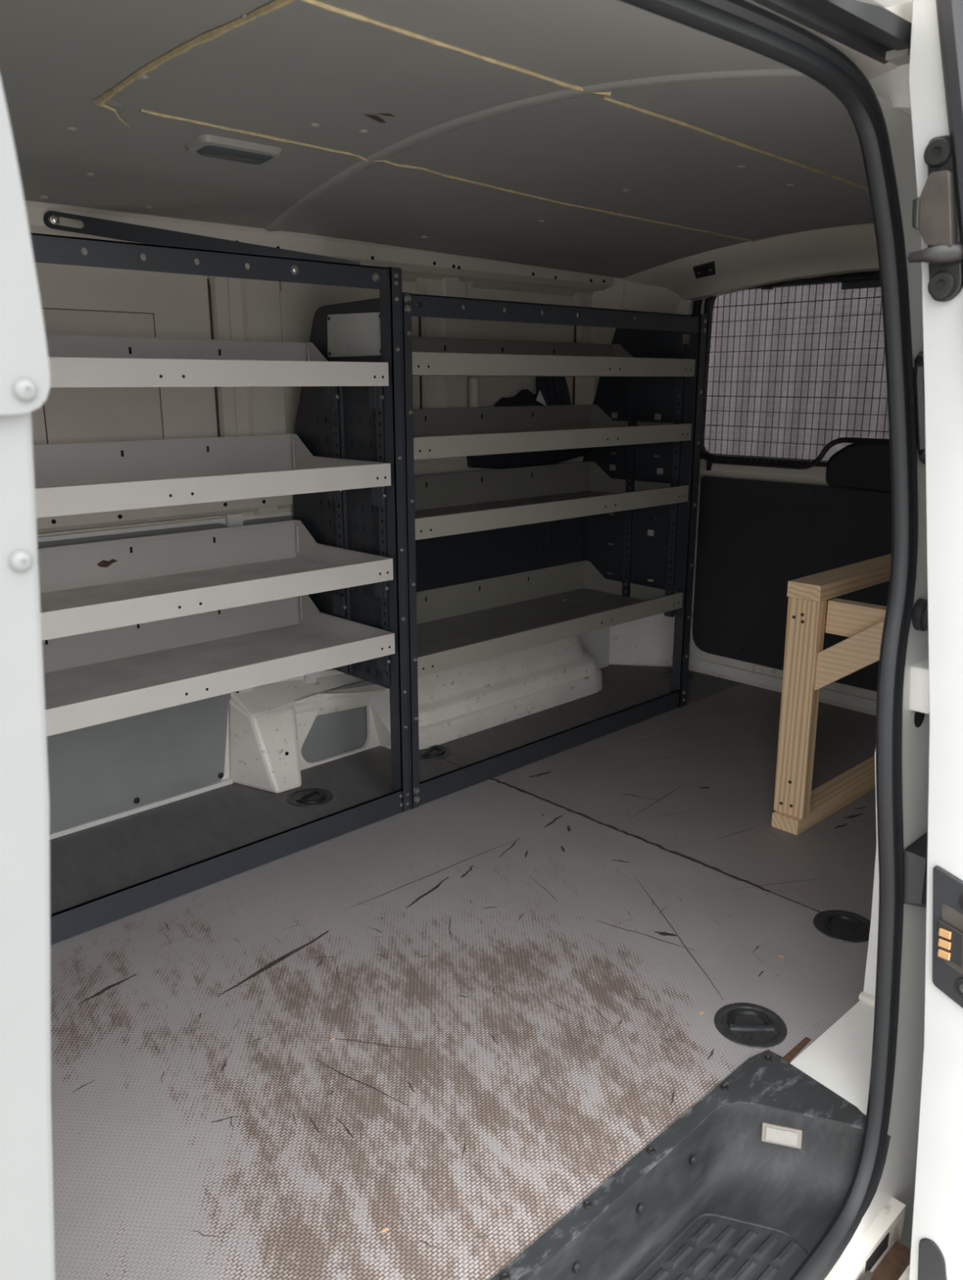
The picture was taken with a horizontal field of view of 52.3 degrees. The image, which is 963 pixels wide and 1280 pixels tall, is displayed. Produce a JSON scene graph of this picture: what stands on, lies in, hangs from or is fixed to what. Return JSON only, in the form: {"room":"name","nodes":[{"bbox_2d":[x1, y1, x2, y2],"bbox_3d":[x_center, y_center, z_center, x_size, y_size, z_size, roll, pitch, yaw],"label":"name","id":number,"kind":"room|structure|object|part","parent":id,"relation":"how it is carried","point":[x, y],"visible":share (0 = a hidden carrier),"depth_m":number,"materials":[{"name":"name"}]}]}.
{"room":"vehicle interior","nodes":[
{"label":"vehicle interior","id":0,"kind":"room"},
{"bbox_2d":[24,200,694,839],"bbox_3d":[-0.374,-0.397,2.672,2.960,1.570,0.362,-14,20,-42],"label":"wall","id":1,"kind":"structure","parent":0,"point":[262,737],"depth_m":2.52,"materials":[{"name":"paint"}]},
{"bbox_3d":[-0.853,-0.590,2.202,0.268,0.282,0.002,-14,20,-42],"label":"patch panel","id":2,"kind":"part","parent":1,"relation":"part of","materials":[{"name":"paint"}]},
{"bbox_3d":[-0.463,-0.972,2.421,2.660,0.110,0.097,-14,20,-42],"label":"roof rail","id":3,"kind":"part","parent":1,"relation":"part of","materials":[{"name":"metal"}]},
{"bbox_3d":[-0.477,-0.013,2.705,2.640,0.710,0.030,-14,20,-42],"label":"frame","id":4,"kind":"part","parent":1,"relation":"part of","materials":[{"name":"white paint"}]},
{"bbox_2d":[688,271,892,715],"bbox_3d":[1.262,-0.404,2.943,0.090,1.464,1.599,-14,20,-42],"label":"door","id":5,"kind":"structure","parent":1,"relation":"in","point":[759,530],"depth_m":3.28,"materials":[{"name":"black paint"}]},
{"bbox_3d":[1.201,-0.496,2.985,0.025,0.078,1.295,-14,20,-42],"label":"window sill","id":6,"kind":"part","parent":5,"relation":"part of","materials":[{"name":"paint"}]},
{"bbox_3d":[1.205,0.070,3.134,0.019,0.290,1.348,-14,20,-42],"label":"frame","id":7,"kind":"part","parent":5,"relation":"part of","materials":[{"name":"white paint"}]},
{"bbox_2d":[700,272,889,470],"bbox_3d":[1.185,-0.783,2.907,0.036,0.625,1.250,-14,20,-42],"label":"window grille","id":8,"kind":"object","parent":5,"relation":"attached to","point":[870,277],"visible":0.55,"depth_m":3.09,"materials":[{"name":"black painted metal"},{"name":"steel wire"}]},
{"bbox_2d":[841,279,880,289],"bbox_3d":[1.224,-1.039,2.835,0.019,0.028,0.375,-14,20,-42],"label":"brake light","id":9,"kind":"object","parent":5,"relation":"attached to","point":[872,283],"depth_m":2.92,"materials":[{"name":"black plastic"}]},
{"bbox_2d":[0,0,874,278],"bbox_3d":[0.093,-0.942,1.986,2.910,0.167,1.725,-14,20,-42],"label":"ceiling","id":10,"kind":"structure","parent":0,"point":[609,138],"depth_m":1.64,"materials":[{"name":"white paint"}]},
{"bbox_2d":[184,134,283,164],"bbox_3d":[-0.451,-0.892,1.794,0.170,0.023,0.080,-14,20,-42],"label":"recessed light","id":11,"kind":"object","parent":10,"relation":"in","point":[206,145],"visible":1,"depth_m":1.77,"materials":[{"name":"grey plastic"}]},
{"bbox_3d":[0.439,-0.962,2.169,1.586,0.113,1.510,-14,20,-42],"label":"panel","id":12,"kind":"part","parent":10,"relation":"part of","materials":[{"name":"grey"}]},
{"bbox_2d":[621,223,879,302],"bbox_3d":[1.154,-1.092,2.770,0.375,0.237,1.840,-14,20,-42],"label":"header beam","id":13,"kind":"structure","parent":10,"relation":"attached to","point":[829,251],"depth_m":2.95,"materials":[{"name":"paint"}]},
{"bbox_3d":[0.701,-1.160,3.072,0.070,0.043,0.119,5,16,19],"label":"catch plate","id":14,"kind":"part","parent":13,"relation":"part of","materials":[{"name":"black plastic"}]},
{"bbox_2d":[743,0,915,115],"bbox_3d":[0.362,-0.673,1.024,2.000,0.155,0.340,-14,20,-42],"label":"door frame","id":15,"kind":"structure","parent":10,"relation":"attached to","point":[875,35],"depth_m":1.04,"materials":[{"name":"white paint"}]},
{"bbox_3d":[0.066,-0.565,0.726,1.135,0.020,0.056,-14,20,-42],"label":"guide rail","id":16,"kind":"part","parent":15,"relation":"part of","materials":[{"name":"black plastic"}]},
{"bbox_3d":[0.469,-0.648,1.089,0.032,0.008,0.025,-14,20,-42],"label":"rail","id":17,"kind":"part","parent":15,"relation":"part of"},
{"bbox_2d":[49,664,876,1279],"bbox_3d":[0.134,0.485,2.307,2.814,0.051,1.660,-14,20,-42],"label":"floor","id":18,"kind":"structure","parent":0,"point":[584,904],"depth_m":1.73,"materials":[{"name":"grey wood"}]},
{"bbox_2d":[29,210,412,945],"bbox_3d":[-0.767,-0.172,2.019,1.220,1.366,0.445,-14,20,-42],"label":"shelving rack","id":19,"kind":"object","parent":18,"relation":"on","point":[131,627],"visible":1,"depth_m":2.18,"materials":[{"name":"grey metal"}]},
{"bbox_3d":[-0.638,-0.674,1.720,1.184,0.045,0.022,-14,20,-42],"label":"rail","id":20,"kind":"part","parent":19,"relation":"part of","materials":[{"name":"black metal"}]},
{"bbox_2d":[32,434,391,518],"bbox_3d":[-0.771,-0.331,1.954,1.183,0.100,0.402,-14,20,-42],"label":"tray","id":21,"kind":"object","parent":19,"relation":"on","point":[82,477],"depth_m":2.14,"materials":[{"name":"metal"}]},
{"bbox_2d":[37,520,393,640],"bbox_3d":[-0.771,-0.121,2.009,1.183,0.100,0.402,-14,20,-42],"label":"tray","id":22,"kind":"object","parent":19,"relation":"on","point":[84,588],"depth_m":2.20,"materials":[{"name":"metal"}]},
{"bbox_2d":[45,334,388,387],"bbox_3d":[-0.742,-0.534,1.868,1.183,0.100,0.317,-14,20,-42],"label":"tray","id":23,"kind":"object","parent":19,"relation":"on","point":[74,361],"depth_m":1.99,"materials":[{"name":"metal"}]},
{"bbox_2d":[41,594,395,736],"bbox_3d":[-0.771,0.051,2.054,1.183,0.100,0.402,-14,20,-42],"label":"tray","id":24,"kind":"object","parent":19,"relation":"on","point":[91,678],"depth_m":2.23,"materials":[{"name":"metal"}]},
{"bbox_3d":[-0.619,0.500,2.037,1.220,0.060,0.006,-14,20,-42],"label":"rail","id":25,"kind":"part","parent":19,"relation":"part of","materials":[{"name":"black metal"}]},
{"bbox_3d":[-0.341,-0.350,2.400,0.002,0.907,0.435,-14,20,-42],"label":"panel","id":26,"kind":"part","parent":19,"relation":"part of","materials":[{"name":"metal"}]},
{"bbox_3d":[-0.291,-0.701,2.251,0.003,0.096,0.215,-14,20,-42],"label":"label plate","id":27,"kind":"part","parent":19,"relation":"part of","materials":[{"name":"grey metal"}]},
{"bbox_3d":[-0.198,-0.193,2.289,0.027,1.270,0.045,-14,20,-42],"label":"post","id":28,"kind":"part","parent":19,"relation":"part of","materials":[{"name":"black metal"}]},
{"bbox_2d":[286,787,333,806],"bbox_3d":[-0.441,0.407,2.518,0.118,0.019,0.118,-14,20,-42],"label":"ring","id":29,"kind":"object","parent":18,"relation":"on","point":[307,797],"visible":1,"depth_m":2.51,"materials":[{"name":"black plastic"}]},
{"bbox_2d":[418,744,451,759],"bbox_3d":[-0.146,0.326,2.823,0.118,0.019,0.118,-14,20,-42],"label":"ring","id":30,"kind":"object","parent":18,"relation":"on","point":[435,752],"visible":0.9,"depth_m":2.81,"materials":[{"name":"black plastic"}]},
{"bbox_2d":[402,292,708,808],"bbox_3d":[0.100,-0.314,2.836,1.176,1.224,0.448,-14,20,-42],"label":"shelving rack","id":31,"kind":"object","parent":18,"relation":"on","point":[464,526],"visible":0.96,"depth_m":2.95,"materials":[{"name":"grey metal"}]},
{"bbox_3d":[-0.177,-0.173,2.313,0.024,1.220,0.038,-14,20,-42],"label":"post","id":32,"kind":"part","parent":31,"relation":"part of","materials":[{"name":"black metal"}]},
{"bbox_3d":[-0.046,-0.294,2.990,1.097,0.237,0.003,-14,20,-42],"label":"panel","id":33,"kind":"part","parent":31,"relation":"part of","materials":[{"name":"black metal"}]},
{"bbox_2d":[466,376,586,469],"bbox_3d":[0.152,-0.696,3.102,0.523,0.298,0.078,-14,20,-42],"label":"cloth bundle","id":34,"kind":"object","parent":31,"relation":"on","point":[550,390],"visible":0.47,"depth_m":3.09,"materials":[{"name":"black fabric"}]},
{"bbox_2d":[416,560,683,677],"bbox_3d":[0.099,-0.091,2.885,1.100,0.100,0.412,-14,20,-42],"label":"tray","id":35,"kind":"object","parent":31,"relation":"on","point":[459,624],"depth_m":3.02,"materials":[{"name":"metal"}]},
{"bbox_3d":[0.237,0.290,2.828,1.150,0.060,0.006,-14,20,-42],"label":"rail","id":36,"kind":"part","parent":31,"relation":"part of","materials":[{"name":"black metal"}]},
{"bbox_2d":[414,461,688,540],"bbox_3d":[0.102,-0.416,2.795,1.100,0.100,0.402,-14,20,-42],"label":"tray","id":37,"kind":"object","parent":31,"relation":"on","point":[464,502],"depth_m":2.95,"materials":[{"name":"metal"}]},
{"bbox_2d":[413,404,692,459],"bbox_3d":[0.102,-0.596,2.747,1.100,0.100,0.402,-14,20,-42],"label":"tray","id":38,"kind":"object","parent":31,"relation":"on","point":[437,433],"depth_m":2.86,"materials":[{"name":"metal"}]},
{"bbox_2d":[412,336,695,377],"bbox_3d":[0.132,-0.770,2.670,1.100,0.100,0.317,-14,20,-42],"label":"tray","id":39,"kind":"object","parent":31,"relation":"on","point":[662,356],"depth_m":2.70,"materials":[{"name":"metal"}]},
{"bbox_3d":[0.241,-0.840,2.545,1.173,0.047,0.022,-14,20,-42],"label":"rail","id":40,"kind":"part","parent":31,"relation":"part of","materials":[{"name":"black metal"}]},
{"bbox_3d":[0.491,-0.559,3.168,0.002,0.919,0.435,-14,20,-42],"label":"panel","id":41,"kind":"part","parent":31,"relation":"part of","materials":[{"name":"black metal"}]},
{"bbox_3d":[0.649,-0.378,3.077,0.038,1.224,0.037,-14,20,-42],"label":"post","id":42,"kind":"part","parent":31,"relation":"part of","materials":[{"name":"black metal"}]},
{"bbox_3d":[0.708,0.324,2.818,1.241,0.001,1.620,-14,20,-42],"label":"panel","id":43,"kind":"part","parent":18,"relation":"part of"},
{"bbox_2d":[662,670,695,679],"bbox_3d":[0.717,0.131,3.562,0.118,0.019,0.118,-14,20,-42],"label":"ring","id":44,"kind":"object","parent":18,"relation":"on","point":[668,674],"visible":0.33,"depth_m":3.56,"materials":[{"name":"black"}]},
{"bbox_2d":[489,1048,891,1279],"bbox_3d":[0.119,0.819,1.124,1.135,0.103,0.228,-14,20,-42],"label":"step","id":45,"kind":"structure","parent":18,"relation":"attached to","point":[707,1198],"depth_m":1.37,"materials":[{"name":"black plastic"}]},
{"bbox_2d":[760,1121,802,1148],"bbox_3d":[0.439,0.725,1.435,0.058,0.026,0.014,4,15,16],"label":"step light","id":46,"kind":"object","parent":45,"relation":"on","point":[771,1133],"visible":1,"depth_m":1.43,"materials":[{"name":"white plastic"}]},
{"bbox_2d":[714,1002,787,1048],"bbox_3d":[0.446,0.642,1.628,0.118,0.019,0.118,-14,20,-42],"label":"ring","id":47,"kind":"object","parent":18,"relation":"on","point":[744,1024],"visible":1,"depth_m":1.62,"materials":[{"name":"black plastic"}]},
{"bbox_2d":[771,553,891,835],"bbox_3d":[1.120,0.131,2.385,0.770,0.596,0.457,-14,20,-42],"label":"frame","id":48,"kind":"object","parent":18,"relation":"on","point":[808,668],"visible":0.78,"depth_m":2.25,"materials":[{"name":"brown wood"}]},
{"bbox_3d":[0.739,0.159,2.279,0.037,0.523,0.082,-14,20,-42],"label":"post","id":49,"kind":"part","parent":48,"relation":"part of","materials":[{"name":"brown wood"}]},
{"bbox_3d":[0.922,-0.021,2.092,0.038,0.075,0.378,-14,20,-42],"label":"rail","id":50,"kind":"part","parent":48,"relation":"part of","materials":[{"name":"brown wood"}]},
{"bbox_2d":[813,909,871,942],"bbox_3d":[0.712,0.564,1.923,0.118,0.019,0.118,-14,20,-42],"label":"ring","id":51,"kind":"object","parent":18,"relation":"on","point":[839,925],"visible":0.93,"depth_m":1.92,"materials":[{"name":"black rubber"}]},
{"bbox_2d":[782,94,929,1258],"bbox_3d":[1.112,0.098,1.913,1.920,1.900,0.219,-14,20,-42],"label":"door frame","id":52,"kind":"structure","parent":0,"point":[840,1059],"depth_m":1.39,"materials":[{"name":"white paint"}]},
{"bbox_2d":[617,0,918,1279],"bbox_3d":[0.164,0.159,0.963,1.078,1.521,0.192,-14,20,-42],"label":"seal","id":53,"kind":"object","parent":52,"relation":"attached to","point":[743,24],"visible":1,"depth_m":1.23,"materials":[{"name":"black rubber"}]},
{"bbox_2d":[824,1196,911,1279],"bbox_3d":[0.204,1.067,1.056,1.200,0.265,0.120,-14,20,-42],"label":"sill","id":54,"kind":"structure","parent":52,"relation":"attached to","point":[879,1253],"depth_m":1.39,"materials":[{"name":"white paint"}]},
{"bbox_3d":[0.154,0.983,0.992,1.070,0.040,0.023,-14,20,-42],"label":"guide rail","id":55,"kind":"part","parent":54,"relation":"part of","materials":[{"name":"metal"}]},
{"bbox_2d":[907,0,962,1279],"bbox_3d":[0.954,0.219,1.546,1.162,2.118,0.307,-14,20,-42],"label":"door","id":56,"kind":"structure","parent":52,"relation":"in","point":[935,78],"depth_m":1.12,"materials":[{"name":"white paint"}]},
{"bbox_3d":[0.493,-0.446,1.042,0.008,0.166,0.052,-14,20,-42],"label":"latch plate","id":57,"kind":"part","parent":56,"relation":"part of","materials":[{"name":"metal"}]},
{"bbox_3d":[0.578,0.368,1.167,0.007,0.184,0.098,-14,20,-42],"label":"lock plate","id":58,"kind":"part","parent":56,"relation":"part of","materials":[{"name":"black plastic"}]},
{"bbox_3d":[-0.934,0.025,1.193,0.025,1.510,1.670,-14,20,-42],"label":"wall","id":59,"kind":"structure","parent":0,"visible":0},
{"bbox_2d":[0,77,55,1279],"bbox_3d":[-0.398,0.395,0.575,0.364,1.910,0.112,-14,20,-42],"label":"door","id":60,"kind":"structure","parent":59,"relation":"attached to","point":[27,1242],"depth_m":0.56,"materials":[{"name":"white paint"}]},
{"label":"outside","id":61,"kind":"structure","parent":0,"visible":0},
{"bbox_3d":[-0.157,1.044,2.639,24.000,0.100,24.000,-14,20,-42],"label":"ground","id":62,"kind":"structure","parent":61,"visible":0},
{"bbox_2d":[705,281,889,460],"bbox_3d":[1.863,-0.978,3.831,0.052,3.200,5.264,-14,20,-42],"label":"window","id":63,"kind":"structure","parent":62,"relation":"on","point":[834,449],"depth_m":4.29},
{"bbox_3d":[1.137,-1.172,4.565,0.052,3.200,0.644,-14,20,-42],"label":"cladding panel","id":64,"kind":"part","parent":63,"relation":"part of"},
{"bbox_3d":[1.428,-1.094,4.271,0.052,3.200,0.644,-14,20,-42],"label":"cladding panel","id":65,"kind":"part","parent":63,"relation":"part of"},
{"bbox_3d":[1.718,-1.016,3.978,0.052,3.200,0.644,-14,20,-42],"label":"cladding panel","id":66,"kind":"part","parent":63,"relation":"part of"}
]}

